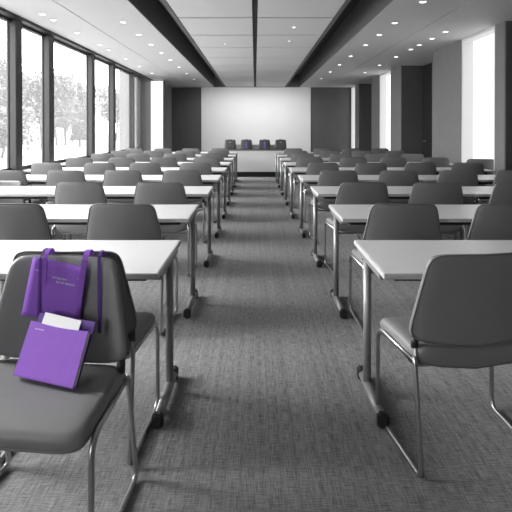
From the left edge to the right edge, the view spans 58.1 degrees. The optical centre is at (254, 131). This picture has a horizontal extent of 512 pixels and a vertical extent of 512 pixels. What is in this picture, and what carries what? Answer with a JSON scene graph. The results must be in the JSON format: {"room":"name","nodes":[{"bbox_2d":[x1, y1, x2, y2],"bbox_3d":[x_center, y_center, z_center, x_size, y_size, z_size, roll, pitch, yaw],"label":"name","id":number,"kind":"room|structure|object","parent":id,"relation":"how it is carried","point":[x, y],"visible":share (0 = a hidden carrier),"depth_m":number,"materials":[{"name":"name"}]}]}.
{"room":"conference room","nodes":[
{"label":"conference room","id":0,"kind":"room"},
{"bbox_2d":[23,162,64,204],"bbox_3d":[-3.675,-0.177,5.239,0.250,3.020,20.880,0,0,0],"label":"wall","id":1,"kind":"structure","parent":0,"point":[62,162],"depth_m":7.36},
{"bbox_2d":[0,15,10,169],"bbox_3d":[-3.625,-0.528,5.851,0.090,2.235,1.830,0,0,0],"label":"window","id":2,"kind":"structure","parent":1,"relation":"in","point":[3,18],"depth_m":6.75,"materials":[{"name":"metal"}]},
{"bbox_2d":[9,19,22,170],"bbox_3d":[-3.558,-0.188,6.859,0.105,3.020,0.190,0,0,0],"label":"trim","id":3,"kind":"structure","parent":1,"relation":"attached to","point":[15,26],"depth_m":6.77,"materials":[{"name":"metal"}]},
{"bbox_2d":[22,24,44,168],"bbox_3d":[-3.625,-0.539,7.406,0.090,2.235,0.920,0,0,0],"label":"window","id":4,"kind":"structure","parent":1,"relation":"in","point":[24,27],"depth_m":7.85,"materials":[{"name":"metal"}]},
{"bbox_2d":[43,34,53,162],"bbox_3d":[-3.558,-0.196,7.959,0.105,3.020,0.190,0,0,0],"label":"trim","id":5,"kind":"structure","parent":1,"relation":"attached to","point":[48,40],"depth_m":7.87,"materials":[{"name":"metal"}]},
{"bbox_2d":[54,39,88,162],"bbox_3d":[-3.625,-0.550,8.991,0.090,2.235,1.890,0,0,0],"label":"window","id":6,"kind":"structure","parent":1,"relation":"in","point":[55,40],"depth_m":9.91,"materials":[{"name":"metal"}]},
{"bbox_2d":[0,7,152,80],"bbox_3d":[-3.590,-1.665,5.378,0.280,0.045,20.580,0,0,0],"label":"trim","id":7,"kind":"structure","parent":1,"relation":"attached to","point":[4,12],"depth_m":8.31,"materials":[{"name":"metal"}]},
{"bbox_2d":[88,54,94,157],"bbox_3d":[-3.558,-0.210,10.029,0.105,3.020,0.190,0,0,0],"label":"trim","id":8,"kind":"structure","parent":1,"relation":"attached to","point":[91,58],"depth_m":9.94,"materials":[{"name":"metal"}]},
{"bbox_2d":[95,57,110,153],"bbox_3d":[-3.625,-0.563,10.771,0.090,2.235,1.310,0,0,0],"label":"window","id":9,"kind":"structure","parent":1,"relation":"in","point":[96,59],"depth_m":11.40,"materials":[{"name":"metal"}]},
{"bbox_2d":[109,64,115,151],"bbox_3d":[-3.558,-0.220,11.519,0.105,3.020,0.190,0,0,0],"label":"trim","id":10,"kind":"structure","parent":1,"relation":"attached to","point":[112,67],"depth_m":11.42,"materials":[{"name":"metal"}]},
{"bbox_2d":[116,66,130,150],"bbox_3d":[-3.625,-0.574,12.446,0.090,2.235,1.680,0,0,0],"label":"window","id":11,"kind":"structure","parent":1,"relation":"in","point":[117,68],"depth_m":13.26,"materials":[{"name":"metal"}]},
{"bbox_2d":[130,73,134,147],"bbox_3d":[-3.558,-0.233,13.379,0.105,3.020,0.100,0,0,0],"label":"trim","id":12,"kind":"structure","parent":1,"relation":"attached to","point":[132,75],"depth_m":13.33,"materials":[{"name":"metal"}]},
{"bbox_2d":[137,76,150,151],"bbox_3d":[-3.598,-0.244,14.889,0.185,3.020,1.540,0,0,0],"label":"column","id":13,"kind":"structure","parent":1,"relation":"attached to","point":[143,85],"depth_m":14.49,"materials":[{"name":"paint"}]},
{"bbox_2d":[119,71,136,149],"bbox_3d":[-4.080,-0.509,14.922,0.540,3.650,0.350,0,0,0],"label":"wall","id":14,"kind":"structure","parent":0,"point":[123,77],"depth_m":14.75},
{"bbox_2d":[164,81,171,149],"bbox_3d":[-3.450,-0.260,17.114,0.700,3.020,2.870,0,0,0],"label":"wall","id":15,"kind":"structure","parent":0,"point":[167,88],"depth_m":16.86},
{"bbox_2d":[151,80,163,150],"bbox_3d":[-3.320,-0.249,15.654,0.440,3.020,0.050,0,0,0],"label":"window","id":16,"kind":"structure","parent":15,"relation":"in","point":[157,86],"depth_m":15.64,"materials":[{"name":"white glass"}]},
{"bbox_2d":[0,171,511,511],"bbox_3d":[0.400,1.373,6.685,8.400,0.100,24.150,0,0,0],"label":"floor","id":17,"kind":"structure","parent":0,"point":[268,409],"depth_m":2.27,"materials":[{"name":"carpet"}]},
{"bbox_2d":[0,181,25,202],"bbox_3d":[-2.882,0.949,5.115,0.597,0.767,0.455,0,0,-3],"label":"chair","id":18,"kind":"object","parent":17,"relation":"on","point":[2,183],"visible":0.14,"depth_m":5.28,"materials":[{"name":"grey plastic"}]},
{"bbox_2d":[0,170,45,204],"bbox_3d":[-2.952,0.893,5.676,0.597,0.872,0.455,0,0,3],"label":"chair","id":19,"kind":"object","parent":17,"relation":"on","point":[5,175],"visible":0.28,"depth_m":5.48,"materials":[{"name":"grey plastic"}]},
{"bbox_2d":[0,203,52,294],"bbox_3d":[-1.627,0.910,3.268,0.597,0.872,0.455,0,0,3],"label":"chair","id":20,"kind":"object","parent":17,"relation":"on","point":[18,221],"visible":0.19,"depth_m":3.07,"materials":[{"name":"grey plastic"}]},
{"bbox_2d":[0,186,65,239],"bbox_3d":[-2.732,0.967,4.745,1.515,0.740,0.610,0,0,0],"label":"table","id":21,"kind":"object","parent":17,"relation":"on","point":[6,192],"visible":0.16,"depth_m":4.54,"materials":[{"name":"white laminate"}]},
{"bbox_2d":[29,163,62,185],"bbox_3d":[-3.041,0.884,6.909,0.597,0.872,0.455,0,0,1],"label":"chair","id":22,"kind":"object","parent":17,"relation":"on","point":[36,168],"visible":0.19,"depth_m":6.71,"materials":[{"name":"grey plastic"}]},
{"bbox_2d":[26,175,103,185],"bbox_3d":[-2.731,0.958,5.967,1.515,0.740,0.610,0,0,0],"label":"table","id":23,"kind":"object","parent":17,"relation":"on","point":[32,179],"visible":0.13,"depth_m":5.81,"materials":[{"name":"white laminate"}]},
{"bbox_2d":[45,170,85,236],"bbox_3d":[-2.271,0.893,5.712,0.597,0.872,0.455,0,0,1],"label":"chair","id":24,"kind":"object","parent":17,"relation":"on","point":[53,177],"visible":0.23,"depth_m":5.52,"materials":[{"name":"grey plastic"}]},
{"bbox_2d":[0,254,138,511],"bbox_3d":[-0.756,0.921,1.610,0.597,0.872,0.455,0,0,7],"label":"chair","id":25,"kind":"object","parent":17,"relation":"on","point":[36,416],"visible":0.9,"depth_m":1.65,"materials":[{"name":"grey plastic"}]},
{"bbox_2d":[13,313,95,388],"bbox_3d":[-0.715,0.779,1.646,0.262,0.191,0.118,0,0,19],"label":"folder","id":26,"kind":"object","parent":25,"relation":"on","point":[49,354],"visible":1,"depth_m":1.63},
{"bbox_2d":[42,312,81,329],"bbox_3d":[-0.720,0.766,1.644,0.171,0.189,0.095,0,0,21],"label":"paper card","id":27,"kind":"object","parent":26,"relation":"in","point":[50,319],"visible":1,"depth_m":1.68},
{"bbox_2d":[21,248,105,332],"bbox_3d":[-0.725,0.603,1.779,0.320,0.290,0.108,0,0,7],"label":"tote bag","id":28,"kind":"object","parent":25,"relation":"hanging from","point":[53,287],"visible":0.94,"depth_m":1.75,"materials":[{"name":"purple fabric"}]},
{"bbox_2d":[23,167,128,173],"bbox_3d":[-2.728,0.950,7.184,1.515,0.740,0.610,0,0,0],"label":"table","id":29,"kind":"object","parent":17,"relation":"on","point":[64,168],"visible":0.06,"depth_m":7.26,"materials":[{"name":"white laminate"}]},
{"bbox_2d":[65,157,92,166],"bbox_3d":[-3.029,0.876,8.105,0.597,0.872,0.455,0,0,-1],"label":"chair","id":30,"kind":"object","parent":17,"relation":"on","point":[70,162],"visible":0.17,"depth_m":7.91,"materials":[{"name":"grey plastic"}]},
{"bbox_2d":[51,182,107,239],"bbox_3d":[-1.622,0.901,4.456,0.597,0.872,0.455,0,0,3],"label":"chair","id":31,"kind":"object","parent":17,"relation":"on","point":[66,193],"visible":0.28,"depth_m":4.27,"materials":[{"name":"grey plastic"}]},
{"bbox_2d":[0,250,159,465],"bbox_3d":[-0.769,0.918,2.073,0.597,0.872,0.455,0,0,1],"label":"chair","id":32,"kind":"object","parent":17,"relation":"on","point":[140,325],"visible":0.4,"depth_m":1.93,"materials":[{"name":"grey plastic"}]},
{"bbox_2d":[0,240,180,428],"bbox_3d":[-1.177,0.984,2.307,1.515,0.740,0.610,0,0,0],"label":"table","id":33,"kind":"object","parent":17,"relation":"on","point":[142,260],"visible":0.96,"depth_m":2.39,"materials":[{"name":"white laminate"}]},
{"bbox_2d":[83,163,115,174],"bbox_3d":[-2.269,0.884,6.902,0.597,0.872,0.455,0,0,-1],"label":"chair","id":34,"kind":"object","parent":17,"relation":"on","point":[89,168],"visible":0.17,"depth_m":6.70,"materials":[{"name":"grey plastic"}]},
{"bbox_2d":[4,205,198,318],"bbox_3d":[-1.222,0.975,3.524,1.515,0.740,0.610,0,0,0],"label":"table","id":35,"kind":"object","parent":17,"relation":"on","point":[55,214],"visible":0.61,"depth_m":3.50,"materials":[{"name":"white laminate"}]},
{"bbox_2d":[91,154,113,161],"bbox_3d":[-3.047,0.867,9.352,0.597,0.872,0.455,0,0,-3],"label":"chair","id":36,"kind":"object","parent":17,"relation":"on","point":[95,157],"visible":0.17,"depth_m":9.15,"materials":[{"name":"grey plastic"}]},
{"bbox_2d":[110,151,130,156],"bbox_3d":[-3.020,0.859,10.541,0.597,0.872,0.455,0,0,0],"label":"chair","id":37,"kind":"object","parent":17,"relation":"on","point":[115,153],"visible":0.2,"depth_m":10.34,"materials":[{"name":"grey plastic"}]},
{"bbox_2d":[108,157,134,166],"bbox_3d":[-2.300,0.876,8.111,0.597,0.872,0.455,0,0,0],"label":"chair","id":38,"kind":"object","parent":17,"relation":"on","point":[117,161],"visible":0.12,"depth_m":7.91,"materials":[{"name":"grey plastic"}]},
{"bbox_2d":[103,170,142,203],"bbox_3d":[-1.583,0.893,5.718,0.597,0.872,0.455,0,0,3],"label":"chair","id":39,"kind":"object","parent":17,"relation":"on","point":[111,177],"visible":0.25,"depth_m":5.53,"materials":[{"name":"grey plastic"}]},
{"bbox_2d":[85,203,177,335],"bbox_3d":[-0.878,0.910,3.251,0.597,0.872,0.455,0,0,2],"label":"chair","id":40,"kind":"object","parent":17,"relation":"on","point":[105,221],"visible":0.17,"depth_m":3.06,"materials":[{"name":"grey plastic"}]},
{"bbox_2d":[50,186,212,267],"bbox_3d":[-1.212,0.967,4.741,1.515,0.740,0.610,0,0,0],"label":"table","id":41,"kind":"object","parent":17,"relation":"on","point":[111,192],"visible":0.46,"depth_m":4.70,"materials":[{"name":"white laminate"}]},
{"bbox_2d":[126,154,149,161],"bbox_3d":[-2.329,0.868,9.323,0.597,0.872,0.455,0,0,-1],"label":"chair","id":42,"kind":"object","parent":17,"relation":"on","point":[137,157],"visible":0.12,"depth_m":9.12,"materials":[{"name":"grey plastic"}]},
{"bbox_2d":[129,163,161,174],"bbox_3d":[-1.610,0.884,6.920,0.597,0.872,0.455,0,0,1],"label":"chair","id":43,"kind":"object","parent":17,"relation":"on","point":[144,168],"visible":0.16,"depth_m":6.72,"materials":[{"name":"grey plastic"}]},
{"bbox_2d":[143,151,163,157],"bbox_3d":[-2.298,0.859,10.557,0.597,0.872,0.455,0,0,-3],"label":"chair","id":44,"kind":"object","parent":17,"relation":"on","point":[152,154],"visible":0.12,"depth_m":10.36,"materials":[{"name":"grey plastic"}]},
{"bbox_2d":[95,175,221,237],"bbox_3d":[-1.210,0.958,5.958,1.515,0.740,0.610,0,0,0],"label":"table","id":45,"kind":"object","parent":17,"relation":"on","point":[206,179],"visible":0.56,"depth_m":5.93,"materials":[{"name":"white laminate"}]},
{"bbox_2d":[150,157,177,174],"bbox_3d":[-1.579,0.876,8.124,0.597,0.872,0.455,0,0,-2],"label":"chair","id":46,"kind":"object","parent":17,"relation":"on","point":[163,161],"visible":0.12,"depth_m":7.92,"materials":[{"name":"grey plastic"}]},
{"bbox_2d":[133,182,196,276],"bbox_3d":[-0.880,0.901,4.454,0.597,0.872,0.455,0,0,0],"label":"chair","id":47,"kind":"object","parent":17,"relation":"on","point":[152,193],"visible":0.47,"depth_m":4.27,"materials":[{"name":"grey plastic"}]},
{"bbox_2d":[163,154,186,161],"bbox_3d":[-1.599,0.867,9.344,0.597,0.872,0.455,0,0,-1],"label":"chair","id":48,"kind":"object","parent":17,"relation":"on","point":[180,157],"visible":0.12,"depth_m":9.15,"materials":[{"name":"grey plastic"}]},
{"bbox_2d":[128,167,226,218],"bbox_3d":[-1.206,0.950,7.175,1.515,0.740,0.610,0,0,0],"label":"table","id":49,"kind":"object","parent":17,"relation":"on","point":[215,170],"visible":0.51,"depth_m":7.25,"materials":[{"name":"white laminate"}]},
{"bbox_2d":[162,170,206,242],"bbox_3d":[-0.876,0.893,5.698,0.597,0.872,0.455,0,0,1],"label":"chair","id":50,"kind":"object","parent":17,"relation":"on","point":[185,177],"visible":0.41,"depth_m":5.51,"materials":[{"name":"grey plastic"}]},
{"bbox_2d":[149,162,230,205],"bbox_3d":[-1.210,0.941,8.392,1.515,0.740,0.610,0,0,0],"label":"table","id":51,"kind":"object","parent":17,"relation":"on","point":[223,164],"visible":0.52,"depth_m":8.47,"materials":[{"name":"white laminate"}]},
{"bbox_2d":[179,163,216,222],"bbox_3d":[-0.862,0.884,6.889,0.597,0.872,0.455,0,0,2],"label":"chair","id":52,"kind":"object","parent":17,"relation":"on","point":[203,168],"visible":0.37,"depth_m":6.69,"materials":[{"name":"grey plastic"}]},
{"bbox_2d":[193,157,223,207],"bbox_3d":[-0.832,0.876,8.152,0.597,0.872,0.455,0,0,3],"label":"chair","id":53,"kind":"object","parent":17,"relation":"on","point":[213,161],"visible":0.31,"depth_m":7.95,"materials":[{"name":"grey plastic"}]},
{"bbox_2d":[187,158,233,195],"bbox_3d":[-1.208,0.933,9.609,1.515,0.740,0.610,0,0,0],"label":"table","id":54,"kind":"object","parent":17,"relation":"on","point":[188,159],"visible":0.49,"depth_m":9.68,"materials":[{"name":"metal"}]},
{"bbox_2d":[200,153,226,194],"bbox_3d":[-0.867,0.867,9.362,0.597,0.872,0.455,0,0,-3],"label":"chair","id":55,"kind":"object","parent":17,"relation":"on","point":[217,155],"visible":0.23,"depth_m":9.17,"materials":[{"name":"grey plastic"}]},
{"bbox_2d":[207,151,230,187],"bbox_3d":[-0.848,0.859,10.540,0.597,0.872,0.455,0,0,-2],"label":"chair","id":56,"kind":"object","parent":17,"relation":"on","point":[225,154],"visible":0.2,"depth_m":10.35,"materials":[{"name":"grey plastic"}]},
{"bbox_2d":[226,149,288,176],"bbox_3d":[0.035,0.887,13.257,1.900,0.780,0.640,0,0,0],"label":"head table","id":57,"kind":"object","parent":17,"relation":"on","point":[250,162],"visible":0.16,"depth_m":12.97,"materials":[{"name":"white plastic"}]},
{"bbox_2d":[224,139,235,148],"bbox_3d":[-0.710,0.357,13.203,0.336,0.281,0.116,0,0,0],"label":"tote bag","id":58,"kind":"object","parent":57,"relation":"on","point":[229,144],"visible":0.9,"depth_m":13.16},
{"bbox_2d":[241,139,251,148],"bbox_3d":[-0.245,0.357,13.201,0.336,0.281,0.120,0,0,0],"label":"tote bag","id":59,"kind":"object","parent":57,"relation":"on","point":[245,144],"visible":0.91,"depth_m":13.16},
{"bbox_2d":[259,139,269,148],"bbox_3d":[0.275,0.357,13.201,0.336,0.281,0.120,0,0,0],"label":"tote bag","id":60,"kind":"object","parent":57,"relation":"on","point":[263,144],"visible":0.94,"depth_m":13.16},
{"bbox_2d":[275,139,286,148],"bbox_3d":[0.735,0.357,13.203,0.336,0.281,0.116,0,0,0],"label":"tote bag","id":61,"kind":"object","parent":57,"relation":"on","point":[279,144],"visible":0.96,"depth_m":13.16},
{"bbox_2d":[283,151,307,187],"bbox_3d":[0.952,0.859,10.565,0.597,0.872,0.455,0,0,-3],"label":"chair","id":62,"kind":"object","parent":17,"relation":"on","point":[289,154],"visible":0.23,"depth_m":10.37,"materials":[{"name":"grey plastic"}]},
{"bbox_2d":[287,154,313,196],"bbox_3d":[0.959,0.867,9.361,0.597,0.872,0.455,0,0,2],"label":"chair","id":63,"kind":"object","parent":17,"relation":"on","point":[294,157],"visible":0.3,"depth_m":9.17,"materials":[{"name":"grey plastic"}]},
{"bbox_2d":[280,158,328,195],"bbox_3d":[1.288,0.933,9.609,1.515,0.740,0.610,0,0,0],"label":"table","id":64,"kind":"object","parent":17,"relation":"on","point":[281,159],"visible":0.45,"depth_m":9.68,"materials":[{"name":"metal"}]},
{"bbox_2d":[293,157,322,207],"bbox_3d":[0.946,0.876,8.141,0.597,0.872,0.455,0,0,-1],"label":"chair","id":65,"kind":"object","parent":17,"relation":"on","point":[302,161],"visible":0.33,"depth_m":7.95,"materials":[{"name":"grey plastic"}]},
{"bbox_2d":[284,162,339,205],"bbox_3d":[1.298,0.941,8.392,1.515,0.740,0.610,0,0,0],"label":"table","id":66,"kind":"object","parent":17,"relation":"on","point":[287,164],"visible":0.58,"depth_m":8.47,"materials":[{"name":"white laminate"}]},
{"bbox_2d":[303,163,338,221],"bbox_3d":[0.991,0.884,6.926,0.597,0.872,0.455,0,0,-1],"label":"chair","id":67,"kind":"object","parent":17,"relation":"on","point":[312,168],"visible":0.48,"depth_m":6.73,"materials":[{"name":"grey plastic"}]},
{"bbox_2d":[319,151,339,157],"bbox_3d":[1.682,0.859,10.578,0.597,0.872,0.455,0,0,-3],"label":"chair","id":68,"kind":"object","parent":17,"relation":"on","point":[323,154],"visible":0.09,"depth_m":10.38,"materials":[{"name":"grey plastic"}]},
{"bbox_2d":[309,170,361,242],"bbox_3d":[0.992,0.893,5.685,0.597,0.872,0.455,0,0,-2],"label":"chair","id":69,"kind":"object","parent":17,"relation":"on","point":[327,177],"visible":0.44,"depth_m":5.50,"materials":[{"name":"grey plastic"}]},
{"bbox_2d":[289,167,388,218],"bbox_3d":[1.308,0.950,7.175,1.515,0.740,0.610,0,0,0],"label":"table","id":70,"kind":"object","parent":17,"relation":"on","point":[293,170],"visible":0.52,"depth_m":7.26,"materials":[{"name":"white laminate"}]},
{"bbox_2d":[328,154,351,161],"bbox_3d":[1.701,0.867,9.339,0.597,0.872,0.455,0,0,-1],"label":"chair","id":71,"kind":"object","parent":17,"relation":"on","point":[333,157],"visible":0.15,"depth_m":9.14,"materials":[{"name":"grey plastic"}]},
{"bbox_2d":[339,157,366,166],"bbox_3d":[1.709,0.876,8.147,0.597,0.872,0.455,0,0,1],"label":"chair","id":72,"kind":"object","parent":17,"relation":"on","point":[346,161],"visible":0.16,"depth_m":7.95,"materials":[{"name":"grey plastic"}]},
{"bbox_2d":[324,182,388,274],"bbox_3d":[1.002,0.901,4.473,0.597,0.872,0.455,0,0,-2],"label":"chair","id":73,"kind":"object","parent":17,"relation":"on","point":[349,193],"visible":0.42,"depth_m":4.29,"materials":[{"name":"grey plastic"}]},
{"bbox_2d":[351,151,371,157],"bbox_3d":[2.409,0.859,10.551,0.597,0.872,0.455,0,0,1],"label":"chair","id":74,"kind":"object","parent":17,"relation":"on","point":[354,153],"visible":0.11,"depth_m":10.35,"materials":[{"name":"grey plastic"}]},
{"bbox_2d":[298,175,425,237],"bbox_3d":[1.343,0.958,5.958,1.515,0.740,0.610,0,0,0],"label":"table","id":75,"kind":"object","parent":17,"relation":"on","point":[309,179],"visible":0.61,"depth_m":5.93,"materials":[{"name":"white laminate"}]},
{"bbox_2d":[354,163,386,174],"bbox_3d":[1.690,0.884,6.898,0.597,0.872,0.455,0,0,-1],"label":"chair","id":76,"kind":"object","parent":17,"relation":"on","point":[360,168],"visible":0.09,"depth_m":6.70,"materials":[{"name":"grey plastic"}]},
{"bbox_2d":[365,154,387,161],"bbox_3d":[2.420,0.868,9.321,0.597,0.872,0.455,0,0,0],"label":"chair","id":77,"kind":"object","parent":17,"relation":"on","point":[369,157],"visible":0.1,"depth_m":9.12,"materials":[{"name":"grey plastic"}]},
{"bbox_2d":[310,186,475,267],"bbox_3d":[1.365,0.967,4.741,1.515,0.740,0.610,0,0,0],"label":"table","id":78,"kind":"object","parent":17,"relation":"on","point":[328,192],"visible":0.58,"depth_m":4.68,"materials":[{"name":"white laminate"}]},
{"bbox_2d":[380,157,406,166],"bbox_3d":[2.391,0.876,8.138,0.597,0.872,0.455,0,0,-1],"label":"chair","id":79,"kind":"object","parent":17,"relation":"on","point":[389,161],"visible":0.15,"depth_m":7.94,"materials":[{"name":"grey plastic"}]},
{"bbox_2d":[385,151,404,156],"bbox_3d":[3.152,0.859,10.555,0.597,0.872,0.455,0,0,-3],"label":"chair","id":80,"kind":"object","parent":17,"relation":"on","point":[390,153],"visible":0.16,"depth_m":10.35,"materials":[{"name":"grey plastic"}]},
{"bbox_2d":[349,203,441,332],"bbox_3d":[0.999,0.910,3.262,0.597,0.872,0.455,0,0,1],"label":"chair","id":81,"kind":"object","parent":17,"relation":"on","point":[385,221],"visible":0.34,"depth_m":3.08,"materials":[{"name":"grey plastic"}]},
{"bbox_2d":[378,170,418,203],"bbox_3d":[1.716,0.893,5.678,0.597,0.872,0.455,0,0,-1],"label":"chair","id":82,"kind":"object","parent":17,"relation":"on","point":[389,177],"visible":0.25,"depth_m":5.48,"materials":[{"name":"grey plastic"}]},
{"bbox_2d":[329,205,478,318],"bbox_3d":[1.369,0.975,3.524,1.515,0.740,0.610,0,0,0],"label":"table","id":83,"kind":"object","parent":17,"relation":"on","point":[353,214],"visible":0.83,"depth_m":3.50,"materials":[{"name":"white laminate"}]},
{"bbox_2d":[401,154,423,161],"bbox_3d":[3.138,0.867,9.329,0.597,0.872,0.455,0,0,3],"label":"chair","id":84,"kind":"object","parent":17,"relation":"on","point":[409,157],"visible":0.12,"depth_m":9.13,"materials":[{"name":"grey plastic"}]},
{"bbox_2d":[404,163,436,174],"bbox_3d":[2.412,0.884,6.912,0.597,0.872,0.455,0,0,-3],"label":"chair","id":85,"kind":"object","parent":17,"relation":"on","point":[420,168],"visible":0.12,"depth_m":6.71,"materials":[{"name":"grey plastic"}]},
{"bbox_2d":[354,240,511,428],"bbox_3d":[1.317,0.984,2.307,1.515,0.740,0.610,0,0,0],"label":"table","id":86,"kind":"object","parent":17,"relation":"on","point":[397,260],"visible":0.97,"depth_m":2.38,"materials":[{"name":"white laminate"}]},
{"bbox_2d":[422,157,449,174],"bbox_3d":[3.120,0.876,8.132,0.597,0.872,0.455,0,0,0],"label":"chair","id":87,"kind":"object","parent":17,"relation":"on","point":[439,161],"visible":0.12,"depth_m":7.93,"materials":[{"name":"grey plastic"}]},
{"bbox_2d":[408,182,466,239],"bbox_3d":[1.698,0.901,4.458,0.597,0.872,0.455,0,0,2],"label":"chair","id":88,"kind":"object","parent":17,"relation":"on","point":[436,193],"visible":0.35,"depth_m":4.27,"materials":[{"name":"grey plastic"}]},
{"bbox_2d":[387,167,494,204],"bbox_3d":[2.829,0.950,7.182,1.515,0.740,0.610,0,0,0],"label":"table","id":89,"kind":"object","parent":17,"relation":"on","point":[438,169],"visible":0.15,"depth_m":7.08,"materials":[{"name":"white laminate"}]},
{"bbox_2d":[375,252,511,477],"bbox_3d":[0.890,0.918,2.034,0.597,0.872,0.455,0,0,-6],"label":"chair","id":90,"kind":"object","parent":17,"relation":"on","point":[461,317],"visible":0.99,"depth_m":1.85,"materials":[{"name":"grey plastic"}]},
{"bbox_2d":[418,175,494,183],"bbox_3d":[2.864,0.958,5.965,1.515,0.740,0.610,0,0,0],"label":"table","id":91,"kind":"object","parent":17,"relation":"on","point":[482,179],"visible":0.16,"depth_m":5.81,"materials":[{"name":"white laminate"}]},
{"bbox_2d":[437,170,478,232],"bbox_3d":[2.439,0.893,5.701,0.597,0.872,0.455,0,0,1],"label":"chair","id":92,"kind":"object","parent":17,"relation":"on","point":[463,177],"visible":0.33,"depth_m":5.51,"materials":[{"name":"grey plastic"}]},
{"bbox_2d":[451,163,484,185],"bbox_3d":[3.119,0.884,6.923,0.597,0.872,0.455,0,0,1],"label":"chair","id":93,"kind":"object","parent":17,"relation":"on","point":[478,167],"visible":0.14,"depth_m":6.72,"materials":[{"name":"grey plastic"}]},
{"bbox_2d":[458,186,493,239],"bbox_3d":[2.885,0.967,4.730,1.515,0.740,0.610,0,0,0],"label":"table","id":94,"kind":"object","parent":17,"relation":"on","point":[482,192],"visible":0.2,"depth_m":4.76,"materials":[{"name":"white laminate"}]},
{"bbox_2d":[466,159,493,185],"bbox_3d":[3.733,0.878,7.739,0.597,0.872,0.455,0,0,8],"label":"chair","id":95,"kind":"object","parent":17,"relation":"on","point":[488,164],"visible":0.18,"depth_m":7.53,"materials":[{"name":"grey plastic"}]},
{"bbox_2d":[466,182,511,235],"bbox_3d":[2.443,0.901,4.484,0.597,0.872,0.455,0,0,-3],"label":"chair","id":96,"kind":"object","parent":17,"relation":"on","point":[501,193],"visible":0.14,"depth_m":4.29,"materials":[{"name":"grey plastic"}]},
{"bbox_2d":[467,204,511,239],"bbox_3d":[1.690,0.910,3.238,0.597,0.872,0.455,0,0,0],"label":"chair","id":97,"kind":"object","parent":17,"relation":"on","point":[489,221],"visible":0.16,"depth_m":3.05,"materials":[{"name":"grey plastic"}]},
{"bbox_2d":[478,170,511,203],"bbox_3d":[3.127,0.893,5.697,0.597,0.872,0.455,0,0,3],"label":"chair","id":98,"kind":"object","parent":17,"relation":"on","point":[502,175],"visible":0.31,"depth_m":5.51,"materials":[{"name":"grey plastic"}]},
{"bbox_2d":[0,0,511,86],"bbox_3d":[0.400,-1.997,6.661,8.400,0.600,24.150,0,0,0],"label":"ceiling","id":99,"kind":"structure","parent":0,"point":[192,34],"depth_m":8.11,"materials":[{"name":"paint"}]},
{"bbox_2d":[172,75,350,151],"bbox_3d":[0.400,-0.520,18.597,8.400,3.520,0.300,0,0,0],"label":"wall","id":100,"kind":"structure","parent":0,"point":[308,119],"depth_m":18.45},
{"bbox_2d":[355,21,511,174],"bbox_3d":[4.195,-0.187,6.684,0.710,3.020,23.770,0,0,0],"label":"wall","id":101,"kind":"structure","parent":0,"point":[406,81],"depth_m":9.60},
{"bbox_2d":[351,86,354,147],"bbox_3d":[3.985,-0.266,18.074,0.270,3.020,0.748,0,0,0],"label":"window","id":102,"kind":"structure","parent":101,"relation":"in","point":[353,87],"depth_m":18.40,"materials":[{"name":"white glass"}]},
{"bbox_2d":[380,70,390,150],"bbox_3d":[3.985,-0.235,13.654,0.270,3.020,1.188,0,0,0],"label":"window","id":103,"kind":"structure","parent":101,"relation":"in","point":[385,78],"depth_m":14.20,"materials":[{"name":"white glass"}]},
{"bbox_2d":[423,63,431,157],"bbox_3d":[4.389,-0.213,11.174,0.120,3.010,1.850,0,0,0],"label":"door","id":104,"kind":"structure","parent":101,"relation":"in","point":[427,69],"depth_m":11.74,"materials":[{"name":"grey wood"}]},
{"bbox_2d":[461,26,494,201],"bbox_3d":[3.985,-0.196,7.994,0.270,3.020,1.208,0,0,0],"label":"window","id":105,"kind":"structure","parent":101,"relation":"in","point":[478,50],"depth_m":8.32,"materials":[{"name":"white glass"}]},
{"label":"outside","id":106,"kind":"structure","parent":0,"visible":0},
{"bbox_2d":[0,134,118,168],"bbox_3d":[-46.905,1.231,45.010,86.190,0.250,150.000,0,0,0],"label":"ground","id":107,"kind":"structure","parent":106,"point":[33,155],"depth_m":31.18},
{"bbox_2d":[0,105,40,157],"bbox_3d":[-12.336,-0.011,22.098,4.600,2.581,3.886,0,0,11],"label":"tree","id":108,"kind":"object","parent":107,"relation":"on","point":[26,124],"visible":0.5,"depth_m":22.17,"materials":[{"name":"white plant"}]},
{"bbox_2d":[0,55,40,106],"bbox_3d":[-15.614,-1.637,27.033,6.197,5.754,5.420,0,0,6],"label":"tree","id":109,"kind":"object","parent":107,"relation":"on","point":[2,62],"visible":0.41,"depth_m":26.64,"materials":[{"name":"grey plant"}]},
{"bbox_2d":[22,68,85,145],"bbox_3d":[-14.213,-1.549,31.408,5.190,5.516,5.223,0,0,-15],"label":"tree","id":110,"kind":"object","parent":107,"relation":"on","point":[61,83],"visible":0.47,"depth_m":30.92,"materials":[{"name":"grey plant"}]},
{"bbox_2d":[31,81,101,145],"bbox_3d":[-16.306,-1.642,38.590,6.644,5.604,5.649,0,0,28],"label":"tree","id":111,"kind":"object","parent":107,"relation":"on","point":[84,90],"visible":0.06,"depth_m":38.43,"materials":[{"name":"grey plant"}]},
{"bbox_2d":[69,82,85,146],"bbox_3d":[-13.299,-1.334,34.982,1.504,5.025,1.434,0,0,23],"label":"tree","id":112,"kind":"object","parent":107,"relation":"on","point":[78,132],"visible":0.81,"depth_m":34.68,"materials":[{"name":"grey plant"}]},
{"bbox_2d":[56,96,101,142],"bbox_3d":[-18.666,-1.438,46.134,6.426,5.084,6.128,0,0,27],"label":"tree","id":113,"kind":"object","parent":107,"relation":"on","point":[68,125],"visible":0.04,"depth_m":45.93,"materials":[{"name":"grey plant"}]},
{"bbox_2d":[82,85,118,140],"bbox_3d":[-16.459,-2.187,53.863,6.448,6.474,6.340,0,1,-39],"label":"tree","id":114,"kind":"object","parent":107,"relation":"on","point":[100,89],"visible":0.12,"depth_m":53.05,"materials":[{"name":"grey plant"}]},
{"bbox_2d":[96,90,118,126],"bbox_3d":[-12.469,-1.477,44.710,5.793,5.182,5.206,0,0,25],"label":"tree","id":115,"kind":"object","parent":107,"relation":"on","point":[104,110],"visible":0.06,"depth_m":43.87,"materials":[{"name":"grey plant"}]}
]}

